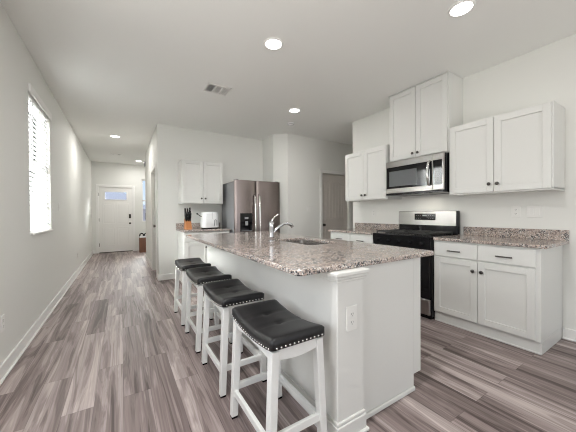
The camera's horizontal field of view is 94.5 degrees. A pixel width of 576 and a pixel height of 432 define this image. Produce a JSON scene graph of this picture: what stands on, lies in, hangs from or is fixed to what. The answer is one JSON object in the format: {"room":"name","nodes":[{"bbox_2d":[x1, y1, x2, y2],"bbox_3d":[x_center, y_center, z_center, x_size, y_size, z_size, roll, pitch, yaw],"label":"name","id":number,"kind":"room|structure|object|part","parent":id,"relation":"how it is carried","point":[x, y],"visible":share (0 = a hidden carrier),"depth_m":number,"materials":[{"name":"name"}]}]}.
{"room":"kitchen","nodes":[
{"label":"kitchen","id":0,"kind":"room"},
{"bbox_2d":[0,1,91,364],"bbox_3d":[-2.310,-0.217,2.139,0.140,2.788,14.080,-1,1,-32],"label":"wall","id":1,"kind":"structure","parent":0,"point":[34,269],"depth_m":2.54,"materials":[{"name":"paint"}]},
{"bbox_2d":[0,314,4,332],"bbox_3d":[-2.095,0.788,1.956,0.008,0.118,0.074,-1,1,-32],"label":"wall outlet","id":2,"kind":"object","parent":1,"relation":"attached to","point":[2,318],"visible":1,"depth_m":1.95,"materials":[{"name":"plastic"}]},
{"bbox_2d":[28,104,53,234],"bbox_3d":[-2.801,-0.515,2.942,0.157,1.405,0.915,-1,1,-32],"label":"window","id":3,"kind":"structure","parent":1,"relation":"in","point":[29,109],"depth_m":3.12,"materials":[{"name":"glass"}]},
{"bbox_3d":[-2.841,-0.514,2.916,0.021,1.325,0.835,-1,1,-32],"label":"glass","id":4,"kind":"part","parent":3,"relation":"part of","materials":[{"name":"glass"}]},
{"bbox_3d":[-2.838,-0.515,2.919,0.070,1.405,0.915,-1,1,-32],"label":"frame","id":5,"kind":"part","parent":3,"relation":"part of","materials":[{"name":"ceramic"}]},
{"bbox_2d":[28,83,51,232],"bbox_3d":[-2.772,-0.562,2.966,0.078,1.455,0.941,-1,1,-32],"label":"window blind","id":6,"kind":"object","parent":3,"relation":"attached to","point":[38,220],"visible":0.75,"depth_m":2.94,"materials":[{"name":"plastic"}]},
{"bbox_3d":[-2.784,-1.193,2.948,0.052,0.041,0.891,-1,1,-32],"label":"head rail","id":7,"kind":"part","parent":6,"relation":"part of","materials":[{"name":"plastic"}]},
{"bbox_3d":[-2.762,-0.521,2.966,0.003,1.335,0.558,-1,1,-32],"label":"ladder cord","id":8,"kind":"part","parent":6,"relation":"part of","materials":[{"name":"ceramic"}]},
{"bbox_3d":[-2.774,0.153,2.963,0.052,0.024,0.891,-1,1,-32],"label":"rail","id":9,"kind":"part","parent":6,"relation":"part of","materials":[{"name":"white plastic"}]},
{"bbox_3d":[-2.771,0.177,2.965,0.097,0.020,0.915,-1,1,-32],"label":"sill","id":10,"kind":"part","parent":3,"relation":"part of","materials":[{"name":"ceramic"}]},
{"bbox_2d":[0,250,93,385],"bbox_3d":[-2.199,1.124,2.134,0.014,0.105,13.940,-1,1,-32],"label":"baseboard","id":11,"kind":"structure","parent":1,"relation":"attached to","point":[4,367],"depth_m":2.59,"materials":[{"name":"wood"}]},
{"bbox_2d":[91,161,145,250],"bbox_3d":[-4.785,-0.268,8.813,2.750,2.788,0.140,-1,1,-32],"label":"wall","id":12,"kind":"structure","parent":0,"point":[103,173],"depth_m":8.41,"materials":[{"name":"paint"}]},
{"bbox_2d":[95,184,134,253],"bbox_3d":[-5.411,0.084,8.383,1.021,2.100,0.168,-1,1,-32],"label":"door","id":13,"kind":"structure","parent":12,"relation":"in","point":[115,219],"depth_m":8.35,"materials":[{"name":"paint"}]},
{"bbox_3d":[-5.399,-0.635,8.360,0.624,0.294,0.012,-1,1,-32],"label":"glass frame","id":14,"kind":"part","parent":13,"relation":"part of","materials":[{"name":"paint"}]},
{"bbox_2d":[141,179,145,221],"bbox_3d":[-4.627,-0.506,8.881,0.445,1.400,0.110,-1,1,-32],"label":"window","id":15,"kind":"structure","parent":12,"relation":"in","point":[142,180],"depth_m":8.78,"materials":[{"name":"glass"}]},
{"bbox_2d":[145,124,165,274],"bbox_3d":[-3.019,-0.251,5.977,0.120,2.788,2.862,-1,1,-32],"label":"wall","id":16,"kind":"structure","parent":0,"point":[155,152],"depth_m":4.81,"materials":[{"name":"paint"}]},
{"bbox_2d":[145,254,158,280],"bbox_3d":[-3.063,1.091,5.949,0.014,0.105,2.876,-1,1,-32],"label":"baseboard","id":17,"kind":"structure","parent":16,"relation":"attached to","point":[147,258],"depth_m":5.95,"materials":[{"name":"wood"}]},
{"bbox_2d":[151,163,156,277],"bbox_3d":[-2.626,0.090,5.318,0.110,2.115,0.930,-1,1,-32],"label":"door","id":18,"kind":"structure","parent":16,"relation":"in","point":[154,166],"depth_m":5.34,"materials":[{"name":"paint"}]},
{"bbox_3d":[-2.596,0.119,5.337,0.040,2.036,0.792,-1,1,-32],"label":"panel","id":19,"kind":"part","parent":18,"relation":"part of","materials":[{"name":"paint"}]},
{"bbox_2d":[164,125,262,273],"bbox_3d":[-1.410,-0.255,5.367,1.960,2.788,0.120,-1,1,-32],"label":"wall","id":20,"kind":"structure","parent":0,"point":[241,158],"depth_m":5.11,"materials":[{"name":"paint"}]},
{"bbox_2d":[159,273,174,280],"bbox_3d":[-2.166,1.097,4.823,0.312,0.105,0.014,-1,1,-32],"label":"baseboard","id":21,"kind":"structure","parent":20,"relation":"attached to","point":[171,275],"depth_m":4.80,"materials":[{"name":"wood"}]},
{"bbox_2d":[176,222,219,228],"bbox_3d":[-1.705,0.180,5.101,0.824,0.098,0.022,-1,1,-32],"label":"backsplash","id":22,"kind":"structure","parent":20,"relation":"attached to","point":[178,225],"depth_m":4.95,"materials":[{"name":"stone"}]},
{"bbox_2d":[178,159,222,204],"bbox_3d":[-1.615,-0.608,4.945,0.735,0.775,0.373,-1,1,-32],"label":"upper cabinet","id":23,"kind":"object","parent":20,"relation":"attached to","point":[199,182],"visible":1,"depth_m":4.80,"materials":[{"name":"wood"}]},
{"bbox_3d":[-1.689,-0.607,4.726,0.353,0.749,0.019,-1,1,-32],"label":"door","id":24,"kind":"part","parent":23,"relation":"part of","materials":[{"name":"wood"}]},
{"bbox_3d":[-1.385,-0.611,4.916,0.353,0.749,0.019,-1,1,-32],"label":"door","id":25,"kind":"part","parent":23,"relation":"part of","materials":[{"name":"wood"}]},
{"bbox_2d":[0,0,575,164],"bbox_3d":[0.722,-1.709,3.946,7.350,0.120,14.340,-1,1,-32],"label":"ceiling","id":26,"kind":"structure","parent":0,"point":[124,69],"depth_m":2.70,"materials":[{"name":"paint"}]},
{"bbox_2d":[203,82,231,95],"bbox_3d":[-0.908,-1.626,3.433,0.310,0.016,0.245,-1,1,-32],"label":"ceiling vent","id":27,"kind":"object","parent":26,"relation":"in","point":[210,87],"visible":1,"depth_m":3.42,"materials":[{"name":"metal"}]},
{"bbox_2d":[264,37,282,49],"bbox_3d":[-0.137,-1.623,2.518,0.184,0.012,0.184,-1,1,-32],"label":"recessed light","id":28,"kind":"object","parent":26,"relation":"in","point":[272,43],"visible":1,"depth_m":2.50,"materials":[{"name":"plastic"}]},
{"bbox_2d":[289,108,299,112],"bbox_3d":[0.102,-1.641,4.147,0.184,0.012,0.184,-1,1,-32],"label":"recessed light","id":29,"kind":"object","parent":26,"relation":"in","point":[292,110],"visible":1,"depth_m":4.13,"materials":[{"name":"plastic"}]},
{"bbox_2d":[448,0,475,16],"bbox_3d":[1.363,-1.629,2.095,0.184,0.012,0.184,-1,1,-32],"label":"recessed light","id":30,"kind":"object","parent":26,"relation":"in","point":[462,7],"visible":1,"depth_m":2.08,"materials":[{"name":"plastic"}]},
{"bbox_2d":[0,251,575,431],"bbox_3d":[0.741,1.199,3.976,7.350,0.120,14.340,-1,1,-32],"label":"floor","id":31,"kind":"structure","parent":0,"point":[114,354],"depth_m":1.91,"materials":[{"name":"wood"}]},
{"bbox_2d":[139,233,145,252],"bbox_3d":[-4.528,0.827,8.379,0.270,0.604,0.240,-1,1,-32],"label":"storage basket","id":32,"kind":"object","parent":31,"relation":"on","point":[142,239],"visible":0.73,"depth_m":8.26,"materials":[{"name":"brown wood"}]},
{"bbox_2d":[174,258,212,325],"bbox_3d":[-1.107,0.842,3.093,0.338,0.636,0.509,-1,1,-32],"label":"counter stool","id":33,"kind":"object","parent":31,"relation":"on","point":[182,265],"visible":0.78,"depth_m":2.97,"materials":[{"name":"white paint"}]},
{"bbox_3d":[-1.338,0.868,3.207,0.066,0.560,0.046,-1,1,-32],"label":"leg","id":34,"kind":"part","parent":33,"relation":"part of","materials":[{"name":"white paint"}]},
{"bbox_3d":[-1.106,0.870,2.837,0.066,0.560,0.046,-1,1,-32],"label":"leg","id":35,"kind":"part","parent":33,"relation":"part of","materials":[{"name":"white paint"}]},
{"bbox_3d":[-1.109,0.562,3.091,0.304,0.076,0.500,-1,1,-32],"label":"seat","id":36,"kind":"part","parent":33,"relation":"part of","materials":[{"name":"black leather"}]},
{"bbox_3d":[-0.876,0.867,2.981,0.066,0.560,0.046,-1,1,-32],"label":"leg","id":37,"kind":"part","parent":33,"relation":"part of","materials":[{"name":"white paint"}]},
{"bbox_2d":[177,230,228,283],"bbox_3d":[-1.532,0.703,4.849,0.790,0.884,0.636,-1,1,-32],"label":"base cabinet","id":38,"kind":"object","parent":31,"relation":"on","point":[186,247],"visible":0.23,"depth_m":4.53,"materials":[{"name":"wood"}]},
{"bbox_3d":[-1.549,0.735,4.515,0.378,0.590,0.019,-1,1,-32],"label":"door","id":39,"kind":"part","parent":38,"relation":"part of","materials":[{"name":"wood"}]},
{"bbox_3d":[-1.551,0.355,4.511,0.378,0.143,0.019,-1,1,-32],"label":"drawer","id":40,"kind":"part","parent":38,"relation":"part of","materials":[{"name":"wood"}]},
{"bbox_2d":[176,227,230,231],"bbox_3d":[-1.545,0.246,4.847,0.824,0.030,0.623,-1,1,-32],"label":"countertop","id":41,"kind":"structure","parent":38,"relation":"on","point":[218,228],"depth_m":4.62,"materials":[{"name":"stone"}]},
{"bbox_2d":[184,207,191,228],"bbox_3d":[-1.774,0.040,4.718,0.110,0.386,0.139,-1,1,-32],"label":"knife block","id":42,"kind":"object","parent":41,"relation":"on","point":[187,221],"visible":0.98,"depth_m":4.69,"materials":[{"name":"brown wood"}]},
{"bbox_2d":[196,212,218,228],"bbox_3d":[-1.484,0.077,4.893,0.400,0.306,0.280,-1,1,-32],"label":"toaster","id":43,"kind":"object","parent":41,"relation":"on","point":[208,220],"visible":0.98,"depth_m":4.82,"materials":[{"name":"white plastic"}]},
{"bbox_3d":[-1.227,0.350,4.714,0.378,0.143,0.019,-1,1,-32],"label":"drawer","id":44,"kind":"part","parent":38,"relation":"part of","materials":[{"name":"wood"}]},
{"bbox_2d":[185,266,232,353],"bbox_3d":[-0.762,0.845,2.542,0.338,0.636,0.509,-1,1,-32],"label":"counter stool","id":45,"kind":"object","parent":31,"relation":"on","point":[199,276],"visible":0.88,"depth_m":2.42,"materials":[{"name":"white paint"}]},
{"bbox_3d":[-0.993,0.872,2.656,0.066,0.560,0.046,-1,1,-32],"label":"leg","id":46,"kind":"part","parent":45,"relation":"part of","materials":[{"name":"white paint"}]},
{"bbox_3d":[-0.761,0.874,2.286,0.066,0.560,0.046,-1,1,-32],"label":"leg","id":47,"kind":"part","parent":45,"relation":"part of","materials":[{"name":"white paint"}]},
{"bbox_3d":[-0.764,0.565,2.540,0.304,0.076,0.500,-1,1,-32],"label":"seat","id":48,"kind":"part","parent":45,"relation":"part of","materials":[{"name":"black leather"}]},
{"bbox_3d":[-0.763,0.869,2.800,0.066,0.560,0.046,-1,1,-32],"label":"leg","id":49,"kind":"part","parent":45,"relation":"part of","materials":[{"name":"white paint"}]},
{"bbox_3d":[-0.531,0.871,2.430,0.066,0.560,0.046,-1,1,-32],"label":"leg","id":50,"kind":"part","parent":45,"relation":"part of","materials":[{"name":"white paint"}]},
{"bbox_2d":[201,279,266,397],"bbox_3d":[-0.417,0.849,1.992,0.338,0.636,0.509,-1,1,-32],"label":"counter stool","id":51,"kind":"object","parent":31,"relation":"on","point":[226,295],"visible":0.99,"depth_m":1.86,"materials":[{"name":"white paint"}]},
{"bbox_3d":[-0.648,0.875,2.105,0.066,0.560,0.046,-1,1,-32],"label":"leg","id":52,"kind":"part","parent":51,"relation":"part of","materials":[{"name":"white paint"}]},
{"bbox_3d":[-0.416,0.877,1.735,0.066,0.560,0.046,-1,1,-32],"label":"leg","id":53,"kind":"part","parent":51,"relation":"part of","materials":[{"name":"white paint"}]},
{"bbox_3d":[-0.419,0.569,1.989,0.304,0.076,0.500,-1,1,-32],"label":"seat","id":54,"kind":"part","parent":51,"relation":"part of","materials":[{"name":"black leather"}]},
{"bbox_3d":[-0.186,0.874,1.879,0.066,0.560,0.046,-1,1,-32],"label":"leg","id":55,"kind":"part","parent":51,"relation":"part of","materials":[{"name":"white paint"}]},
{"bbox_2d":[222,179,279,232],"bbox_3d":[-0.716,0.235,5.218,0.920,1.800,0.809,-1,1,-32],"label":"refrigerator","id":56,"kind":"object","parent":31,"relation":"on","point":[248,205],"visible":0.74,"depth_m":4.89,"materials":[{"name":"silver metal"}]},
{"bbox_3d":[-0.767,0.217,4.825,0.417,1.725,0.070,-1,1,-32],"label":"freezer door","id":57,"kind":"part","parent":56,"relation":"part of","materials":[{"name":"metal"}]},
{"bbox_3d":[-0.601,0.063,4.865,0.036,0.933,0.091,-1,1,-32],"label":"handle","id":58,"kind":"part","parent":56,"relation":"part of","materials":[{"name":"metal"}]},
{"bbox_2d":[230,299,326,431],"bbox_3d":[-0.072,0.852,1.441,0.338,0.636,0.509,-1,1,-32],"label":"counter stool","id":59,"kind":"object","parent":31,"relation":"on","point":[280,334],"visible":1,"depth_m":1.31,"materials":[{"name":"black leather"}]},
{"bbox_3d":[-0.303,0.878,1.554,0.066,0.560,0.046,-1,1,-32],"label":"leg","id":60,"kind":"part","parent":59,"relation":"part of","materials":[{"name":"white paint"}]},
{"bbox_3d":[-0.071,0.880,1.184,0.066,0.560,0.046,-1,1,-32],"label":"leg","id":61,"kind":"part","parent":59,"relation":"part of","materials":[{"name":"white paint"}]},
{"bbox_3d":[-0.074,0.572,1.438,0.304,0.076,0.500,-1,1,-32],"label":"seat","id":62,"kind":"part","parent":59,"relation":"part of","materials":[{"name":"black leather"}]},
{"bbox_3d":[-0.073,0.875,1.698,0.066,0.560,0.046,-1,1,-32],"label":"leg","id":63,"kind":"part","parent":59,"relation":"part of","materials":[{"name":"white paint"}]},
{"bbox_3d":[0.159,0.877,1.328,0.066,0.560,0.046,-1,1,-32],"label":"leg","id":64,"kind":"part","parent":59,"relation":"part of","materials":[{"name":"white paint"}]},
{"bbox_2d":[207,245,420,431],"bbox_3d":[-0.053,0.716,2.615,0.878,0.884,2.518,-1,1,-32],"label":"kitchen island","id":65,"kind":"object","parent":31,"relation":"on","point":[370,367],"visible":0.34,"depth_m":1.59,"materials":[{"name":"paint"}]},
{"bbox_3d":[-0.401,0.720,2.454,0.020,0.884,2.423,-1,1,-32],"label":"panel","id":66,"kind":"part","parent":65,"relation":"part of","materials":[{"name":"paint"}]},
{"bbox_2d":[186,231,433,275],"bbox_3d":[-0.146,0.259,2.656,1.170,0.030,2.595,-1,1,-32],"label":"island countertop","id":67,"kind":"structure","parent":65,"relation":"on","point":[296,259],"depth_m":1.86,"materials":[{"name":"stone"}]},
{"bbox_2d":[268,214,293,241],"bbox_3d":[-0.068,0.111,2.590,0.269,0.266,0.064,-1,1,-29],"label":"kitchen faucet","id":68,"kind":"object","parent":67,"relation":"on","point":[272,231],"visible":1,"depth_m":2.53,"materials":[{"name":"silver metal"}]},
{"bbox_2d":[269,221,273,239],"bbox_3d":[-0.158,0.141,2.540,0.052,0.188,0.052,-1,1,-32],"label":"faucet","id":69,"kind":"object","parent":68,"relation":"on","point":[271,224],"depth_m":2.52,"materials":[{"name":"silver metal"}]},
{"bbox_3d":[-0.053,0.123,2.591,0.241,0.135,0.035,-1,1,-25],"label":"spout","id":70,"kind":"part","parent":68,"relation":"part of","materials":[{"name":"silver metal"}]},
{"bbox_2d":[286,240,325,244],"bbox_3d":[0.171,0.367,2.599,0.400,0.189,0.660,-1,1,-32],"label":"sink","id":71,"kind":"object","parent":67,"relation":"in","point":[304,242],"visible":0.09,"depth_m":2.88,"materials":[{"name":"metal"}]},
{"bbox_3d":[-0.111,1.111,2.618,0.724,0.095,2.457,-1,1,-32],"label":"shoe moulding","id":72,"kind":"part","parent":65,"relation":"part of","materials":[{"name":"paint"}]},
{"bbox_2d":[346,304,356,331],"bbox_3d":[0.334,0.536,1.397,0.080,0.130,0.008,-1,1,-32],"label":"wall outlet","id":73,"kind":"object","parent":65,"relation":"attached to","point":[351,311],"visible":1,"depth_m":1.39,"materials":[{"name":"plastic"}]},
{"bbox_3d":[0.578,0.722,1.625,0.759,0.884,0.020,-1,1,-32],"label":"panel","id":74,"kind":"part","parent":65,"relation":"part of","materials":[{"name":"paint"}]},
{"bbox_2d":[331,232,373,243],"bbox_3d":[1.163,0.692,4.122,0.639,0.884,0.885,-1,1,-32],"label":"base cabinet","id":75,"kind":"object","parent":31,"relation":"on","point":[364,238],"visible":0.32,"depth_m":3.92,"materials":[{"name":"wood"}]},
{"bbox_3d":[0.812,0.343,4.154,0.019,0.143,0.426,-1,1,-32],"label":"drawer","id":76,"kind":"part","parent":75,"relation":"part of","materials":[{"name":"wood"}]},
{"bbox_2d":[328,228,376,234],"bbox_3d":[1.168,0.235,4.123,0.621,0.030,0.923,-1,1,-32],"label":"countertop","id":77,"kind":"structure","parent":75,"relation":"on","point":[351,230],"depth_m":4.06,"materials":[{"name":"stone"}]},
{"bbox_3d":[1.041,0.345,3.789,0.019,0.143,0.425,-1,1,-32],"label":"drawer","id":78,"kind":"part","parent":75,"relation":"part of","materials":[{"name":"wood"}]},
{"bbox_2d":[373,211,459,319],"bbox_3d":[1.575,0.538,3.360,0.680,1.202,0.786,-1,1,-32],"label":"gas range","id":79,"kind":"object","parent":31,"relation":"on","point":[417,229],"visible":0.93,"depth_m":3.19,"materials":[{"name":"black metal"}]},
{"bbox_3d":[1.350,0.306,3.223,0.042,0.122,0.774,-1,1,-32],"label":"control panel","id":80,"kind":"part","parent":79,"relation":"part of","materials":[{"name":"black metal"}]},
{"bbox_2d":[380,239,434,317],"bbox_3d":[1.612,0.676,3.389,0.590,0.865,0.774,-1,1,-32],"label":"oven","id":81,"kind":"object","parent":79,"relation":"in","point":[392,242],"depth_m":2.93,"materials":[{"name":"black metal"}]},
{"bbox_2d":[373,232,457,238],"bbox_3d":[1.587,0.233,3.370,0.602,0.023,0.778,-1,1,-32],"label":"cooktop","id":82,"kind":"object","parent":79,"relation":"in","point":[396,235],"depth_m":3.18,"materials":[{"name":"black ceramic"}]},
{"bbox_3d":[1.350,1.002,3.227,0.032,0.170,0.762,-1,1,-32],"label":"storage drawer","id":83,"kind":"part","parent":79,"relation":"part of","materials":[{"name":"silver metal"}]},
{"bbox_3d":[1.348,0.642,3.223,0.032,0.530,0.762,-1,1,-32],"label":"oven door","id":84,"kind":"part","parent":79,"relation":"part of","materials":[{"name":"black glass"}]},
{"bbox_2d":[434,240,562,354],"bbox_3d":[2.059,0.701,2.691,0.639,0.884,0.879,-1,1,-32],"label":"base cabinet","id":85,"kind":"object","parent":31,"relation":"on","point":[510,295],"visible":0.99,"depth_m":2.42,"materials":[{"name":"wood"}]},
{"bbox_3d":[1.707,0.351,2.726,0.019,0.143,0.413,-1,1,-32],"label":"drawer","id":86,"kind":"part","parent":85,"relation":"part of","materials":[{"name":"wood"}]},
{"bbox_3d":[1.710,0.732,2.730,0.019,0.590,0.413,-1,1,-32],"label":"door","id":87,"kind":"part","parent":85,"relation":"part of","materials":[{"name":"wood"}]},
{"bbox_2d":[433,235,568,248],"bbox_3d":[2.079,0.244,2.668,0.621,0.030,0.912,-1,1,-32],"label":"countertop","id":88,"kind":"structure","parent":85,"relation":"on","point":[491,240],"depth_m":2.49,"materials":[{"name":"stone"}]},
{"bbox_3d":[1.930,0.354,2.370,0.019,0.143,0.417,-1,1,-32],"label":"drawer","id":89,"kind":"part","parent":85,"relation":"part of","materials":[{"name":"wood"}]},
{"bbox_3d":[1.933,0.734,2.374,0.019,0.590,0.417,-1,1,-32],"label":"door","id":90,"kind":"part","parent":85,"relation":"part of","materials":[{"name":"wood"}]},
{"bbox_2d":[263,133,352,236],"bbox_3d":[1.113,-0.284,6.541,3.564,2.788,0.808,-1,1,-32],"label":"wall","id":91,"kind":"structure","parent":0,"point":[296,162],"depth_m":5.57,"materials":[{"name":"paint"}]},
{"bbox_2d":[320,170,350,238],"bbox_3d":[1.074,0.050,6.072,0.935,2.130,0.108,-1,1,-32],"label":"door","id":92,"kind":"structure","parent":91,"relation":"in","point":[333,205],"depth_m":6.04,"materials":[{"name":"beige paint"}]},
{"bbox_2d":[353,34,575,329],"bbox_3d":[3.167,-0.247,1.628,0.130,2.788,7.400,-1,1,-32],"label":"wall","id":93,"kind":"structure","parent":0,"point":[547,73],"depth_m":2.75,"materials":[{"name":"paint"}]},
{"bbox_2d":[345,144,401,201],"bbox_3d":[1.288,-0.624,4.148,0.371,0.765,0.820,-1,1,-32],"label":"upper cabinet","id":94,"kind":"object","parent":93,"relation":"attached to","point":[365,171],"visible":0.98,"depth_m":4.02,"materials":[{"name":"wood"}]},
{"bbox_3d":[1.058,-0.625,4.241,0.019,0.739,0.396,-1,1,-32],"label":"door","id":95,"kind":"part","parent":94,"relation":"part of","materials":[{"name":"wood"}]},
{"bbox_3d":[1.271,-0.623,3.901,0.019,0.739,0.396,-1,1,-32],"label":"door","id":96,"kind":"part","parent":94,"relation":"part of","materials":[{"name":"wood"}]},
{"bbox_2d":[355,223,398,229],"bbox_3d":[1.421,0.168,4.282,0.022,0.098,0.923,-1,1,-32],"label":"backsplash","id":97,"kind":"structure","parent":93,"relation":"attached to","point":[377,226],"depth_m":4.27,"materials":[{"name":"stone"}]},
{"bbox_2d":[389,71,462,161],"bbox_3d":[1.732,-1.188,3.428,0.371,0.916,0.795,-1,1,-32],"label":"upper cabinet","id":98,"kind":"object","parent":93,"relation":"attached to","point":[422,114],"visible":0.92,"depth_m":3.25,"materials":[{"name":"wood"}]},
{"bbox_3d":[1.507,-1.185,3.513,0.019,0.882,0.379,-1,1,-32],"label":"door","id":99,"kind":"part","parent":98,"relation":"part of","materials":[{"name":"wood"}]},
{"bbox_2d":[386,152,448,196],"bbox_3d":[1.692,-0.500,3.410,0.470,0.450,0.775,-1,1,-32],"label":"microwave","id":100,"kind":"object","parent":98,"relation":"attached to","point":[427,174],"visible":0.96,"depth_m":3.25,"materials":[{"name":"silver metal"}]},
{"bbox_3d":[1.518,-0.511,3.376,0.022,0.420,0.648,-1,1,-32],"label":"door","id":101,"kind":"part","parent":100,"relation":"part of","materials":[{"name":"silver metal"}]},
{"bbox_3d":[1.565,-0.287,3.332,0.038,0.024,0.775,-1,1,-32],"label":"trim","id":102,"kind":"part","parent":100,"relation":"part of","materials":[{"name":"silver metal"}]},
{"bbox_3d":[1.640,-0.503,3.115,0.072,0.302,0.032,-1,1,-20],"label":"handle","id":103,"kind":"part","parent":100,"relation":"part of","materials":[{"name":"metal"}]},
{"bbox_3d":[1.725,-0.509,3.046,0.022,0.420,0.123,-1,1,-32],"label":"control panel","id":104,"kind":"part","parent":100,"relation":"part of","materials":[{"name":"silver metal"}]},
{"bbox_3d":[1.740,-1.641,3.430,0.345,0.012,0.795,-1,1,-32],"label":"trim","id":105,"kind":"part","parent":98,"relation":"part of","materials":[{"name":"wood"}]},
{"bbox_3d":[1.711,-1.183,3.188,0.019,0.882,0.379,-1,1,-32],"label":"door","id":106,"kind":"part","parent":98,"relation":"part of","materials":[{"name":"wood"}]},
{"bbox_2d":[449,101,564,195],"bbox_3d":[2.176,-0.616,2.732,0.371,0.765,0.863,-1,1,-32],"label":"upper cabinet","id":107,"kind":"object","parent":93,"relation":"attached to","point":[521,150],"visible":1,"depth_m":2.55,"materials":[{"name":"wood"}]},
{"bbox_3d":[1.940,-0.616,2.833,0.019,0.739,0.418,-1,1,-32],"label":"door","id":108,"kind":"part","parent":107,"relation":"part of","materials":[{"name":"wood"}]},
{"bbox_3d":[2.164,-0.614,2.475,0.019,0.739,0.417,-1,1,-32],"label":"door","id":109,"kind":"part","parent":107,"relation":"part of","materials":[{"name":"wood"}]},
{"bbox_2d":[463,226,568,240],"bbox_3d":[2.340,0.177,2.815,0.022,0.098,0.885,-1,1,-32],"label":"backsplash","id":110,"kind":"structure","parent":93,"relation":"attached to","point":[546,234],"depth_m":2.73,"materials":[{"name":"stone"}]},
{"bbox_2d":[512,206,520,216],"bbox_3d":[2.372,-0.045,2.772,0.008,0.118,0.074,-1,1,-32],"label":"wall outlet","id":111,"kind":"object","parent":93,"relation":"attached to","point":[516,210],"visible":1,"depth_m":2.77,"materials":[{"name":"plastic"}]},
{"bbox_2d":[527,206,541,217],"bbox_3d":[2.449,-0.041,2.647,0.010,0.118,0.118,-1,1,-32],"label":"light switch","id":112,"kind":"object","parent":93,"relation":"attached to","point":[532,211],"visible":1,"depth_m":2.65,"materials":[{"name":"plastic"}]},
{"bbox_2d":[562,327,575,339],"bbox_3d":[3.821,1.101,0.477,0.014,0.105,4.742,-1,1,-32],"label":"baseboard","id":113,"kind":"structure","parent":93,"relation":"attached to","point":[566,332],"depth_m":2.44,"materials":[{"name":"wood"}]},
{"bbox_2d":[562,337,575,342],"bbox_3d":[3.808,1.144,0.470,0.016,0.020,4.742,-1,1,-32],"label":"trim","id":114,"kind":"structure","parent":93,"relation":"attached to","point":[565,338],"depth_m":2.44,"materials":[{"name":"wood"}]},
{"label":"outside","id":115,"kind":"structure","parent":0,"visible":0},
{"bbox_3d":[-21.259,1.403,33.975,120.000,0.150,59.860,-1,1,-32],"label":"ground","id":116,"kind":"structure","parent":115,"visible":0},
{"bbox_2d":[105,192,125,199],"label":"window","id":117,"kind":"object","parent":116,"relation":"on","point":[108,195],"visible":0.04,"depth_m":28.95,"materials":[{"name":"glass"}]},
{"bbox_2d":[143,205,145,220],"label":"window","id":118,"kind":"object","parent":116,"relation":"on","point":[144,209],"visible":0.12,"depth_m":31.76,"materials":[{"name":"glass"}]}
]}

